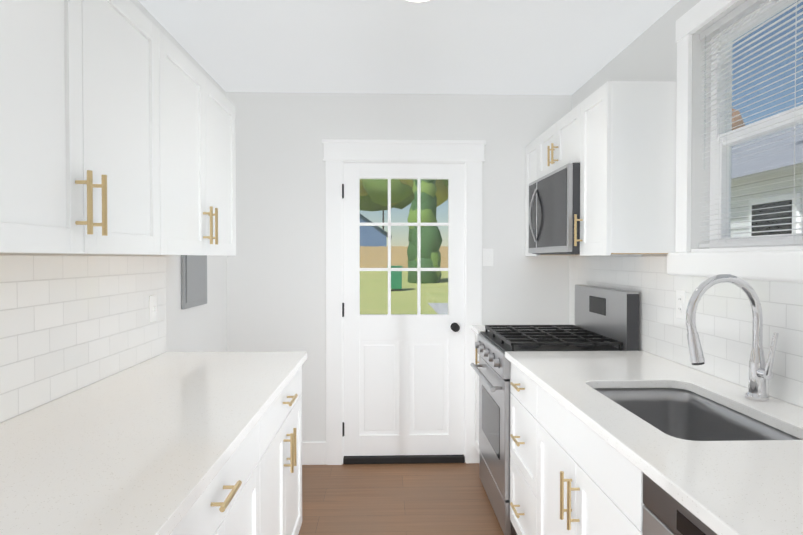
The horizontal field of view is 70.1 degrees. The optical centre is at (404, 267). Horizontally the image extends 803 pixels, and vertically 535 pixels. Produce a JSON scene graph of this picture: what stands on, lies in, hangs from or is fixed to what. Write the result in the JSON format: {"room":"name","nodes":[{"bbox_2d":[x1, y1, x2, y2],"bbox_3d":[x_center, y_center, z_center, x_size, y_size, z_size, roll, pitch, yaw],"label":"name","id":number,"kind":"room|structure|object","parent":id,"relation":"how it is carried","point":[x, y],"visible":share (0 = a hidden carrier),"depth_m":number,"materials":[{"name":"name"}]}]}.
{"room":"kitchen","nodes":[
{"label":"kitchen","id":0,"kind":"room"},
{"bbox_2d":[0,0,226,351],"bbox_3d":[-1.146,0.124,1.005,0.150,2.440,5.760,0,1,-2],"label":"wall","id":1,"kind":"structure","parent":0,"point":[201,328],"depth_m":3.09,"materials":[{"name":"white paint"}]},
{"bbox_2d":[0,0,159,254],"bbox_3d":[-0.909,-0.398,1.374,0.344,0.728,0.940,0,1,-2],"label":"upper cabinet","id":2,"kind":"object","parent":1,"relation":"attached to","point":[79,135],"visible":1,"depth_m":1.35,"materials":[{"name":"white paint"}]},
{"bbox_2d":[0,255,166,422],"bbox_3d":[-1.092,0.186,1.808,0.010,0.448,1.740,0,1,-2],"label":"backsplash","id":3,"kind":"structure","parent":1,"relation":"attached to","point":[69,324],"depth_m":1.87,"materials":[{"name":"tile"}]},
{"bbox_2d":[149,295,156,321],"bbox_3d":[-1.104,0.179,2.518,0.014,0.116,0.072,0,1,-2],"label":"electrical outlet","id":4,"kind":"object","parent":3,"relation":"attached to","point":[152,308],"visible":1,"depth_m":2.51,"materials":[{"name":"white plastic"}]},
{"bbox_2d":[181,255,206,308],"bbox_3d":[-1.128,-0.140,3.082,0.024,0.700,0.380,0,1,-2],"label":"panel","id":5,"kind":"object","parent":1,"relation":"attached to","point":[193,280],"visible":0.35,"depth_m":3.03,"materials":[{"name":"grey metal"}]},
{"bbox_2d":[159,30,235,255],"bbox_3d":[-0.941,-0.413,2.314,0.344,0.728,0.940,0,1,-2],"label":"upper cabinet","id":6,"kind":"object","parent":1,"relation":"attached to","point":[197,131],"visible":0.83,"depth_m":2.20,"materials":[{"name":"white paint"}]},
{"bbox_2d":[226,92,571,441],"bbox_3d":[-0.031,0.077,3.848,2.270,2.440,0.150,0,1,-2],"label":"wall","id":7,"kind":"structure","parent":0,"point":[276,283],"depth_m":3.75,"materials":[{"name":"white paint"}]},
{"bbox_2d":[302,442,325,464],"bbox_3d":[-0.824,1.224,3.757,0.614,0.150,0.016,0,1,-2],"label":"baseboard","id":8,"kind":"structure","parent":7,"relation":"attached to","point":[313,453],"depth_m":3.75,"materials":[{"name":"white paint"}]},
{"bbox_2d":[342,163,464,455],"bbox_3d":[-0.009,0.281,3.770,0.812,1.935,0.114,0,1,-2],"label":"back door","id":9,"kind":"structure","parent":7,"relation":"in","point":[404,384],"depth_m":3.79,"materials":[{"name":"white paint"}]},
{"bbox_2d":[322,139,485,464],"bbox_3d":[-0.005,0.232,3.835,1.074,2.132,0.181,0,1,-2],"label":"door frame","id":10,"kind":"structure","parent":7,"relation":"attached to","point":[338,153],"depth_m":3.75,"materials":[{"name":"white paint"}]},
{"bbox_2d":[483,249,492,265],"bbox_3d":[0.552,-0.067,3.783,0.072,0.116,0.013,0,1,-2],"label":"light switch","id":11,"kind":"object","parent":7,"relation":"attached to","point":[487,257],"visible":1,"depth_m":3.78,"materials":[{"name":"white plastic"}]},
{"bbox_2d":[298,462,503,534],"bbox_3d":[0.063,1.404,1.067,2.570,0.120,5.760,0,1,-2],"label":"floor","id":12,"kind":"structure","parent":0,"point":[407,499],"depth_m":3.21,"materials":[{"name":"brown wood"}]},
{"bbox_2d":[170,421,259,534],"bbox_3d":[-0.739,0.895,1.331,0.680,0.889,0.900,0,1,-2],"label":"base cabinet","id":13,"kind":"object","parent":12,"relation":"on","point":[227,502],"visible":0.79,"depth_m":1.47,"materials":[{"name":"white paint"}]},
{"bbox_2d":[0,351,306,534],"bbox_3d":[-0.761,0.427,1.773,0.669,0.030,1.840,0,1,-2],"label":"countertop","id":14,"kind":"structure","parent":13,"relation":"on","point":[149,446],"depth_m":1.37,"materials":[{"name":"stone"}]},
{"bbox_2d":[259,366,301,534],"bbox_3d":[-0.769,0.880,2.231,0.680,0.889,0.900,0,1,-2],"label":"base cabinet","id":15,"kind":"object","parent":12,"relation":"on","point":[280,428],"visible":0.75,"depth_m":2.18,"materials":[{"name":"white paint"}]},
{"bbox_2d":[475,333,479,453],"bbox_3d":[0.770,0.856,3.637,0.680,0.889,0.303,0,1,-2],"label":"base cabinet","id":16,"kind":"object","parent":12,"relation":"on","point":[477,405],"visible":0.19,"depth_m":3.72,"materials":[{"name":"white paint"}]},
{"bbox_2d":[471,325,574,334],"bbox_3d":[0.777,0.396,3.630,0.669,0.030,0.304,0,1,-2],"label":"countertop","id":17,"kind":"structure","parent":16,"relation":"on","point":[476,329],"depth_m":3.61,"materials":[{"name":"stone"}]},
{"bbox_2d":[510,362,536,534],"bbox_3d":[0.809,0.876,2.482,0.680,0.889,0.477,0,1,-2],"label":"base cabinet","id":18,"kind":"object","parent":12,"relation":"on","point":[523,453],"visible":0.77,"depth_m":2.46,"materials":[{"name":"white paint"}]},
{"bbox_2d":[470,285,638,534],"bbox_3d":[0.754,0.710,3.099,0.702,1.200,0.756,0,1,-2],"label":"range","id":19,"kind":"object","parent":12,"relation":"on","point":[606,319],"visible":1,"depth_m":2.93,"materials":[{"name":"silver metal"}]},
{"bbox_2d":[537,385,643,534],"bbox_3d":[0.832,0.887,1.789,0.680,0.889,0.908,0,1,-2],"label":"base cabinet","id":20,"kind":"object","parent":12,"relation":"on","point":[589,481],"visible":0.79,"depth_m":1.74,"materials":[{"name":"white paint"}]},
{"bbox_2d":[505,351,802,534],"bbox_3d":[0.864,0.439,1.021,0.669,0.030,3.388,0,1,-2],"label":"countertop","id":21,"kind":"structure","parent":20,"relation":"on","point":[751,487],"depth_m":1.36,"materials":[{"name":"stone"}]},
{"bbox_2d":[595,388,801,440],"bbox_3d":[0.834,0.594,1.729,0.437,0.300,0.742,0,1,-2],"label":"sink","id":22,"kind":"object","parent":21,"relation":"in","point":[682,414],"visible":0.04,"depth_m":2.03,"materials":[{"name":"silver metal"}]},
{"bbox_2d":[686,274,778,400],"bbox_3d":[1.005,0.216,1.768,0.270,0.391,0.107,0,1,-2],"label":"faucet","id":23,"kind":"object","parent":21,"relation":"on","point":[760,372],"visible":1,"depth_m":1.77,"materials":[{"name":"silver metal"}]},
{"bbox_2d":[642,473,716,534],"bbox_3d":[0.862,0.908,1.030,0.616,0.872,0.604,0,1,-2],"label":"dishwasher","id":24,"kind":"object","parent":12,"relation":"on","point":[665,512],"visible":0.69,"depth_m":1.21,"materials":[{"name":"grey metal"}]},
{"bbox_2d":[138,0,679,94],"bbox_3d":[0.063,-1.156,1.024,2.570,0.120,5.760,0,1,-2],"label":"ceiling","id":25,"kind":"structure","parent":0,"point":[532,47],"depth_m":2.85,"materials":[{"name":"grey paint"}]},
{"bbox_2d":[402,0,433,3],"bbox_3d":[0.055,-1.114,2.325,0.190,0.007,0.190,0,1,-2],"label":"recessed light","id":26,"kind":"object","parent":25,"relation":"in","point":[417,1],"visible":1,"depth_m":2.39,"materials":[{"name":"white paint"}]},
{"bbox_2d":[571,0,779,350],"bbox_3d":[1.273,0.123,1.086,0.150,2.440,5.760,0,1,-2],"label":"wall","id":27,"kind":"structure","parent":0,"point":[649,53],"depth_m":2.38,"materials":[{"name":"white paint"}]},
{"bbox_2d":[525,137,539,255],"bbox_3d":[0.938,-0.435,3.642,0.344,0.728,0.305,0,1,-2],"label":"upper cabinet","id":28,"kind":"object","parent":27,"relation":"attached to","point":[531,161],"visible":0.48,"depth_m":3.73,"materials":[{"name":"white paint"}]},
{"bbox_2d":[538,103,580,178],"bbox_3d":[0.955,-0.650,3.104,0.344,0.280,0.760,0,1,-2],"label":"upper cabinet","id":29,"kind":"object","parent":27,"relation":"attached to","point":[558,143],"visible":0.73,"depth_m":3.04,"materials":[{"name":"white paint"}]},
{"bbox_2d":[528,163,579,254],"bbox_3d":[0.923,-0.289,3.109,0.409,0.433,0.756,0,1,-2],"label":"microwave","id":30,"kind":"object","parent":29,"relation":"attached to","point":[554,202],"visible":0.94,"depth_m":2.92,"materials":[{"name":"grey metal"}]},
{"bbox_2d":[574,81,676,255],"bbox_3d":[0.974,-0.417,2.560,0.344,0.728,0.333,0,1,-2],"label":"upper cabinet","id":31,"kind":"object","parent":27,"relation":"attached to","point":[627,167],"visible":0.92,"depth_m":2.40,"materials":[{"name":"white paint"}]},
{"bbox_2d":[569,254,802,407],"bbox_3d":[1.176,0.183,1.573,0.009,0.463,4.479,0,1,-2],"label":"backsplash","id":32,"kind":"structure","parent":27,"relation":"attached to","point":[724,321],"depth_m":2.13,"materials":[{"name":"tile"}]},
{"bbox_2d":[676,290,685,318],"bbox_3d":[1.140,0.152,2.363,0.008,0.116,0.072,0,1,-2],"label":"electrical outlet","id":33,"kind":"object","parent":32,"relation":"attached to","point":[680,303],"visible":1,"depth_m":2.35,"materials":[{"name":"white plastic"}]},
{"bbox_2d":[667,0,802,282],"bbox_3d":[1.218,-0.488,1.754,0.183,1.060,1.320,0,1,-2],"label":"window","id":34,"kind":"structure","parent":27,"relation":"in","point":[780,265],"depth_m":2.21,"materials":[{"name":"white paint"}]},
{"bbox_2d":[699,0,802,247],"bbox_3d":[1.209,-0.498,1.756,0.038,0.855,1.079,0,1,-2],"label":"window blinds","id":35,"kind":"object","parent":34,"relation":"attached to","point":[733,16],"visible":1,"depth_m":1.99,"materials":[{"name":"white plastic"}]},
{"label":"outside","id":36,"kind":"structure","parent":0,"visible":0},
{"bbox_2d":[360,271,447,313],"bbox_3d":[-2.572,-0.091,79.879,240.000,0.650,240.000,0,1,-2],"label":"ground","id":37,"kind":"structure","parent":36,"point":[410,287],"depth_m":22.63,"materials":[{"name":"green plant"}]},
{"bbox_2d":[360,179,368,198],"bbox_3d":[-8.825,-14.150,89.035,15.382,27.360,15.652,0,1,-2],"label":"tree","id":38,"kind":"object","parent":37,"relation":"on","point":[363,190],"depth_m":84.06,"materials":[{"name":"green plant"}]},
{"bbox_2d":[360,214,391,246],"bbox_3d":[-6.468,-3.464,67.683,9.800,6.900,13.200,0,1,-2],"label":"house","id":39,"kind":"structure","parent":37,"relation":"on","point":[364,232],"depth_m":61.78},
{"bbox_2d":[360,195,413,229],"bbox_3d":[-2.336,-17.293,98.279,16.223,33.339,15.459,0,1,-2],"label":"tree","id":40,"kind":"object","parent":37,"relation":"on","point":[370,202],"depth_m":96.09,"materials":[{"name":"green plant"}]},
{"bbox_2d":[387,266,402,289],"bbox_3d":[-0.431,0.466,24.931,0.660,1.080,0.840,0,1,-2],"label":"bin","id":41,"kind":"object","parent":37,"relation":"on","point":[394,280],"depth_m":24.56,"materials":[{"name":"green plastic"}]},
{"bbox_2d":[360,246,447,267],"bbox_3d":[-1.336,-0.688,42.964,42.000,1.870,0.160,0,1,-2],"label":"fence","id":42,"kind":"object","parent":37,"relation":"on","point":[442,251],"depth_m":42.88,"materials":[{"name":"brown wood"}]},
{"bbox_2d":[362,179,447,206],"bbox_3d":[1.170,-13.065,83.283,15.288,25.381,14.736,0,1,-2],"label":"tree","id":43,"kind":"object","parent":37,"relation":"on","point":[402,182],"depth_m":80.19,"materials":[{"name":"green plant"}]},
{"bbox_2d":[407,179,441,283],"bbox_3d":[1.038,-2.753,29.846,1.844,8.451,1.848,0,1,-2],"label":"tree","id":44,"kind":"object","parent":37,"relation":"on","point":[430,237],"depth_m":29.32,"materials":[{"name":"green plant"}]},
{"bbox_2d":[732,108,744,129],"bbox_3d":[4.074,-0.600,8.585,1.977,4.236,2.072,0,1,-2],"label":"tree","id":45,"kind":"object","parent":37,"relation":"on","point":[734,124],"depth_m":7.56,"materials":[{"name":"orange plant"}]},
{"bbox_2d":[731,124,802,236],"bbox_3d":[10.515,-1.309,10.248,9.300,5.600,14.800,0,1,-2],"label":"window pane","id":46,"kind":"structure","parent":37,"relation":"on","point":[780,161],"depth_m":10.09,"materials":[{"name":"white"}]}
]}

